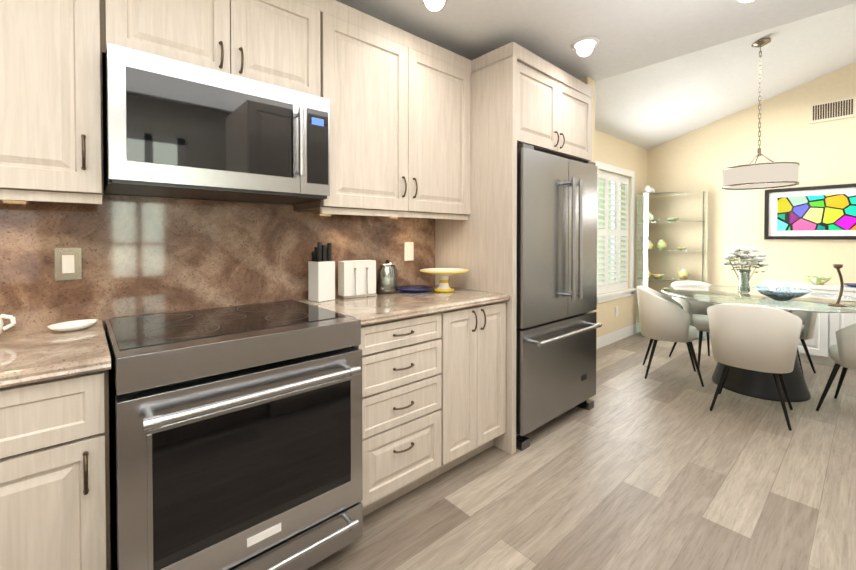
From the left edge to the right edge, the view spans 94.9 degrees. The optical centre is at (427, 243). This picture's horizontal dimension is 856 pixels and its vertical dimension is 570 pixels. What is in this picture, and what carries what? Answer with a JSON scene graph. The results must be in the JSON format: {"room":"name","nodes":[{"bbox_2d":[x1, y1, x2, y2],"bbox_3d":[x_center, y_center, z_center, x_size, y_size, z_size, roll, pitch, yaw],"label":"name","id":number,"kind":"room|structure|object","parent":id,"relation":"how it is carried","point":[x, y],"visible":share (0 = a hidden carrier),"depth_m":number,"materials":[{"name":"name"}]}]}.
{"room":"dining room and kitchen","nodes":[
{"label":"dining room and kitchen","id":0,"kind":"room"},
{"bbox_2d":[104,130,646,544],"bbox_3d":[-0.032,-0.500,2.739,8.060,3.400,0.120,-1,1,-41],"label":"wall","id":1,"kind":"structure","parent":0,"point":[613,151],"depth_m":4.93,"materials":[{"name":"beige paint"}]},
{"bbox_2d":[0,0,107,203],"bbox_3d":[-1.381,-0.641,1.229,0.547,0.964,0.348,-1,1,-41],"label":"upper cabinet","id":2,"kind":"object","parent":1,"relation":"attached to","point":[53,52],"depth_m":1.21,"materials":[{"name":"beige wood"}]},
{"bbox_2d":[108,0,235,74],"bbox_3d":[-1.031,-0.880,1.535,0.387,0.493,0.348,-1,1,-41],"label":"upper cabinet","id":3,"kind":"object","parent":1,"relation":"attached to","point":[202,33],"depth_m":1.43,"materials":[{"name":"beige wood"}]},
{"bbox_2d":[0,195,434,330],"bbox_3d":[-1.217,0.075,1.603,3.368,0.533,0.019,-1,1,-41],"label":"backsplash","id":4,"kind":"structure","parent":1,"relation":"attached to","point":[142,256],"depth_m":1.70,"materials":[{"name":"stone"}]},
{"bbox_2d":[54,248,81,280],"bbox_3d":[-1.345,0.077,1.470,0.074,0.120,0.010,-1,1,-41],"label":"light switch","id":5,"kind":"object","parent":4,"relation":"attached to","point":[68,263],"visible":1,"depth_m":1.47,"materials":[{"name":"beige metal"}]},
{"bbox_2d":[404,242,413,260],"bbox_3d":[-0.124,0.053,2.549,0.074,0.120,0.010,-1,1,-41],"label":"outlet","id":6,"kind":"object","parent":4,"relation":"attached to","point":[408,251],"visible":1,"depth_m":2.54,"materials":[{"name":"white plastic"}]},
{"bbox_2d":[236,0,327,98],"bbox_3d":[-0.741,-0.884,1.791,0.387,0.493,0.348,-1,1,-41],"label":"upper cabinet","id":7,"kind":"object","parent":1,"relation":"attached to","point":[281,43],"depth_m":1.68,"materials":[{"name":"beige wood"}]},
{"bbox_2d":[102,43,329,204],"bbox_3d":[-0.841,-0.412,1.619,0.756,0.435,0.483,-1,1,-41],"label":"microwave","id":8,"kind":"object","parent":7,"relation":"attached to","point":[172,128],"visible":1,"depth_m":1.42,"materials":[{"name":"silver metal"}]},
{"bbox_2d":[292,0,475,219],"bbox_3d":[-0.220,-0.655,2.254,1.002,0.964,0.348,-1,1,-41],"label":"upper cabinet","id":9,"kind":"object","parent":1,"relation":"attached to","point":[424,128],"depth_m":2.08,"materials":[{"name":"beige wood"}]},
{"bbox_2d":[476,42,559,167],"bbox_3d":[0.462,-0.871,2.660,0.478,0.543,0.638,-1,1,-41],"label":"upper cabinet","id":10,"kind":"object","parent":1,"relation":"attached to","point":[517,103],"depth_m":2.35,"materials":[{"name":"beige wood"}]},
{"bbox_2d":[496,69,592,175],"bbox_3d":[0.821,-0.875,2.977,0.480,0.543,0.638,-1,1,-41],"label":"upper cabinet","id":11,"kind":"object","parent":1,"relation":"attached to","point":[576,96],"depth_m":2.73,"materials":[{"name":"beige wood"}]},
{"bbox_2d":[595,161,635,302],"bbox_3d":[2.192,-0.121,4.645,1.060,1.560,0.114,-1,1,-41],"label":"window shutters","id":12,"kind":"object","parent":1,"relation":"attached to","point":[614,284],"visible":0.88,"depth_m":4.69,"materials":[{"name":"white wood"}]},
{"bbox_2d":[615,306,617,316],"bbox_3d":[2.252,0.813,4.688,0.074,0.120,0.010,-1,1,-41],"label":"outlet","id":13,"kind":"object","parent":1,"relation":"attached to","point":[616,311],"visible":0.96,"depth_m":4.68,"materials":[{"name":"white plastic"}]},
{"bbox_2d":[596,323,640,348],"bbox_3d":[1.913,1.112,4.405,2.730,0.130,0.014,-1,1,-41],"label":"baseboard","id":14,"kind":"structure","parent":1,"relation":"attached to","point":[611,337],"depth_m":4.70,"materials":[{"name":"white wood"}]},
{"bbox_2d":[110,334,855,569],"bbox_3d":[1.001,1.266,1.594,8.060,0.100,3.200,-1,1,-41],"label":"floor","id":15,"kind":"structure","parent":0,"point":[662,466],"depth_m":1.93,"materials":[{"name":"brown wood"}]},
{"bbox_2d":[0,370,110,569],"bbox_3d":[-1.288,0.785,1.143,0.540,0.874,0.628,-1,1,-41],"label":"base cabinet","id":16,"kind":"object","parent":15,"relation":"on","point":[54,481],"visible":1,"depth_m":1.00,"materials":[{"name":"beige wood"}]},
{"bbox_2d":[0,321,110,387],"bbox_3d":[-1.666,0.332,0.774,1.594,0.038,0.631,-1,1,-41],"label":"countertop","id":17,"kind":"structure","parent":16,"relation":"on","point":[32,355],"depth_m":1.09,"materials":[{"name":"stone"}]},
{"bbox_2d":[0,314,15,333],"bbox_3d":[-1.396,0.242,1.210,0.177,0.126,0.150,-1,1,-41],"label":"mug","id":18,"kind":"object","parent":17,"relation":"on","point":[12,321],"visible":1,"depth_m":1.25,"materials":[{"name":"white ceramic"}]},
{"bbox_2d":[47,319,98,331],"bbox_3d":[-1.240,0.291,1.376,0.135,0.024,0.107,-1,1,-41],"label":"spoon rest","id":19,"kind":"object","parent":17,"relation":"on","point":[74,325],"visible":1,"depth_m":1.37,"materials":[{"name":"white ceramic"}]},
{"bbox_2d":[105,300,362,569],"bbox_3d":[-0.739,0.758,1.519,0.754,0.919,0.746,-1,1,-41],"label":"range","id":20,"kind":"object","parent":15,"relation":"on","point":[235,437],"visible":0.98,"depth_m":1.27,"materials":[{"name":"silver metal"}]},
{"bbox_2d":[354,301,505,516],"bbox_3d":[-0.117,0.771,2.157,0.994,0.874,0.660,-1,1,-41],"label":"base cabinet","id":21,"kind":"object","parent":15,"relation":"on","point":[434,395],"visible":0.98,"depth_m":1.87,"materials":[{"name":"beige wood"}]},
{"bbox_2d":[295,285,509,325],"bbox_3d":[-0.114,0.313,2.145,1.000,0.038,0.631,-1,1,-41],"label":"countertop","id":22,"kind":"structure","parent":21,"relation":"on","point":[381,308],"depth_m":1.97,"materials":[{"name":"stone"}]},
{"bbox_2d":[308,242,334,301],"bbox_3d":[-0.551,0.144,2.036,0.090,0.300,0.100,1,1,41],"label":"knife block","id":23,"kind":"object","parent":22,"relation":"on","point":[321,276],"visible":1,"depth_m":2.01,"materials":[{"name":"white plastic"}]},
{"bbox_2d":[337,260,376,298],"bbox_3d":[-0.387,0.195,2.161,0.200,0.195,0.100,-1,1,-36],"label":"toaster","id":24,"kind":"object","parent":22,"relation":"on","point":[356,278],"visible":1,"depth_m":2.12,"materials":[{"name":"white plastic"}]},
{"bbox_2d":[377,260,396,293],"bbox_3d":[-0.240,0.194,2.312,0.120,0.192,0.120,-1,1,-41],"label":"glass jar","id":25,"kind":"object","parent":22,"relation":"on","point":[387,284],"visible":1,"depth_m":2.27,"materials":[{"name":"grey"}]},
{"bbox_2d":[397,285,433,291],"bbox_3d":[-0.082,0.280,2.399,0.240,0.018,0.240,-1,1,-41],"label":"plate","id":26,"kind":"object","parent":22,"relation":"on","point":[413,288],"visible":1,"depth_m":2.44,"materials":[{"name":"blue ceramic"}]},
{"bbox_2d":[420,268,468,291],"bbox_3d":[0.098,0.225,2.383,0.300,0.128,0.300,-1,1,-41],"label":"cake stand","id":27,"kind":"object","parent":22,"relation":"on","point":[443,274],"visible":1,"depth_m":2.36,"materials":[{"name":"white ceramic"}]},
{"bbox_2d":[516,143,601,450],"bbox_3d":[0.690,0.309,2.774,0.910,1.780,0.740,-1,1,-41],"label":"refrigerator","id":28,"kind":"object","parent":15,"relation":"on","point":[557,324],"visible":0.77,"depth_m":2.47,"materials":[{"name":"silver metal"}]},
{"bbox_2d":[637,285,703,386],"bbox_3d":[2.191,0.795,3.545,0.562,0.793,0.568,-1,1,-41],"label":"chair","id":29,"kind":"object","parent":15,"relation":"on","point":[663,317],"visible":1,"depth_m":3.39,"materials":[{"name":"fabric"}]},
{"bbox_2d":[636,191,706,340],"bbox_3d":[3.011,0.274,4.874,0.446,1.793,0.626,-1,1,-41],"label":"glass corner shelf","id":30,"kind":"object","parent":15,"relation":"on","point":[703,236],"visible":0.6,"depth_m":4.88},
{"bbox_2d":[669,280,717,367],"bbox_3d":[2.733,0.790,3.885,0.606,0.793,0.607,-1,1,-41],"label":"chair","id":31,"kind":"object","parent":15,"relation":"on","point":[696,311],"visible":0.38,"depth_m":3.94,"materials":[{"name":"fabric"}]},
{"bbox_2d":[707,303,801,430],"bbox_3d":[2.305,0.805,2.799,0.516,0.793,0.522,-1,1,-41],"label":"chair","id":32,"kind":"object","parent":15,"relation":"on","point":[756,338],"visible":1,"depth_m":2.61,"materials":[{"name":"fabric"}]},
{"bbox_2d":[712,311,810,401],"bbox_3d":[2.748,0.822,3.266,0.630,0.741,0.630,-1,1,-41],"label":"table base","id":33,"kind":"object","parent":15,"relation":"on","point":[755,384],"visible":0.29,"depth_m":3.04,"materials":[{"name":"grey metal"}]},
{"bbox_2d":[661,285,855,312],"bbox_3d":[2.748,0.440,3.260,1.400,0.015,1.400,-1,1,-41],"label":"dining table","id":34,"kind":"object","parent":33,"relation":"on","point":[814,302],"visible":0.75,"depth_m":3.09,"materials":[{"name":"clear glass"}]},
{"bbox_2d":[723,245,768,292],"bbox_3d":[2.763,0.224,3.425,0.329,0.410,0.312,-1,1,-41],"label":"flower vase","id":35,"kind":"object","parent":34,"relation":"on","point":[742,252],"visible":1,"depth_m":3.40,"materials":[{"name":"clear glass"}]},
{"bbox_2d":[752,286,811,300],"bbox_3d":[2.689,0.392,2.994,0.420,0.088,0.336,-1,1,-41],"label":"glass bowl","id":36,"kind":"object","parent":34,"relation":"on","point":[778,293],"visible":1,"depth_m":2.95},
{"bbox_2d":[828,264,846,306],"bbox_3d":[2.855,0.293,2.739,0.103,0.292,0.090,-1,1,-41],"label":"candle holder","id":37,"kind":"object","parent":34,"relation":"on","point":[838,267],"visible":1,"depth_m":2.74,"materials":[{"name":"brown metal"}]},
{"bbox_2d":[762,284,817,374],"bbox_3d":[3.265,0.794,3.647,0.516,0.793,0.522,-1,1,-41],"label":"chair","id":38,"kind":"object","parent":15,"relation":"on","point":[808,324],"visible":0.21,"depth_m":3.46,"materials":[{"name":"fabric"}]},
{"bbox_2d":[760,280,855,369],"bbox_3d":[4.141,0.802,3.695,0.357,0.770,1.520,-1,1,-41],"label":"sideboard","id":39,"kind":"object","parent":15,"relation":"on","point":[821,342],"visible":0.4,"depth_m":3.80,"materials":[{"name":"white wood"}]},
{"bbox_2d":[805,276,830,284],"bbox_3d":[3.902,0.374,3.932,0.190,0.075,0.190,-1,1,-41],"label":"bowl","id":40,"kind":"object","parent":39,"relation":"on","point":[819,280],"visible":0.98,"depth_m":3.89,"materials":[{"name":"ceramic"}]},
{"bbox_2d":[844,283,855,286],"bbox_3d":[4.074,0.402,3.723,0.200,0.025,0.200,-1,1,-41],"label":"plate","id":41,"kind":"object","parent":39,"relation":"on","point":[851,284],"visible":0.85,"depth_m":3.76,"materials":[{"name":"blue ceramic"}]},
{"bbox_2d":[816,323,855,410],"bbox_3d":[3.080,0.807,2.722,0.527,0.793,0.533,-1,1,-41],"label":"chair","id":42,"kind":"object","parent":15,"relation":"on","point":[842,352],"visible":1,"depth_m":2.70,"materials":[{"name":"fabric"}]},
{"bbox_2d":[579,76,594,398],"bbox_3d":[1.037,-0.026,3.208,0.125,2.440,0.597,-1,1,-41],"label":"wall","id":43,"kind":"structure","parent":0,"point":[587,80],"depth_m":2.99,"materials":[{"name":"beige paint"}]},
{"bbox_2d":[336,0,855,149],"bbox_3d":[1.018,-1.694,1.535,8.060,1.010,3.150,-1,1,-41],"label":"ceiling","id":44,"kind":"structure","parent":0,"point":[631,35],"depth_m":2.61,"materials":[{"name":"white paint"}]},
{"bbox_2d":[420,0,447,4],"bbox_3d":[0.032,-1.222,1.932,0.169,0.011,0.169,0,1,25],"label":"recessed light","id":45,"kind":"object","parent":44,"relation":"in","point":[431,2],"depth_m":1.99,"materials":[{"name":"white"}]},
{"bbox_2d":[570,36,599,50],"bbox_3d":[0.970,-1.229,2.426,0.169,0.011,0.169,0,1,10],"label":"recessed light","id":46,"kind":"object","parent":44,"relation":"in","point":[585,43],"depth_m":2.42,"materials":[{"name":"white"}]},
{"bbox_2d":[722,38,799,189],"bbox_3d":[2.696,-1.046,3.193,0.482,1.169,0.482,-1,1,-41],"label":"pendant light","id":47,"kind":"object","parent":44,"relation":"hanging from","point":[764,175],"visible":1,"depth_m":3.09,"materials":[{"name":"white fabric"}]},
{"bbox_2d":[646,62,855,297],"bbox_3d":[4.024,-0.620,4.173,0.120,3.600,3.100,-1,1,-41],"label":"wall","id":48,"kind":"structure","parent":0,"point":[703,157],"depth_m":4.49,"materials":[{"name":"beige paint"}]},
{"bbox_2d":[764,183,855,239],"bbox_3d":[4.059,-0.313,4.021,0.030,0.550,0.940,-1,1,-41],"label":"picture frame","id":49,"kind":"object","parent":48,"relation":"attached to","point":[827,212],"visible":0.96,"depth_m":4.09,"materials":[{"name":"multicoloured paper"}]},
{"bbox_2d":[810,96,855,123],"bbox_3d":[4.094,-1.347,3.978,0.014,0.200,0.330,-1,1,-41],"label":"air vent","id":50,"kind":"object","parent":48,"relation":"in","point":[841,108],"visible":1,"depth_m":3.97,"materials":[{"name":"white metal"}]},
{"label":"outside","id":51,"kind":"structure","parent":0,"visible":0},
{"bbox_2d":[598,179,610,283],"bbox_3d":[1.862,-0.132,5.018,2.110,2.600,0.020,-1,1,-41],"label":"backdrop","id":52,"kind":"structure","parent":51,"point":[600,200],"depth_m":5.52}
]}

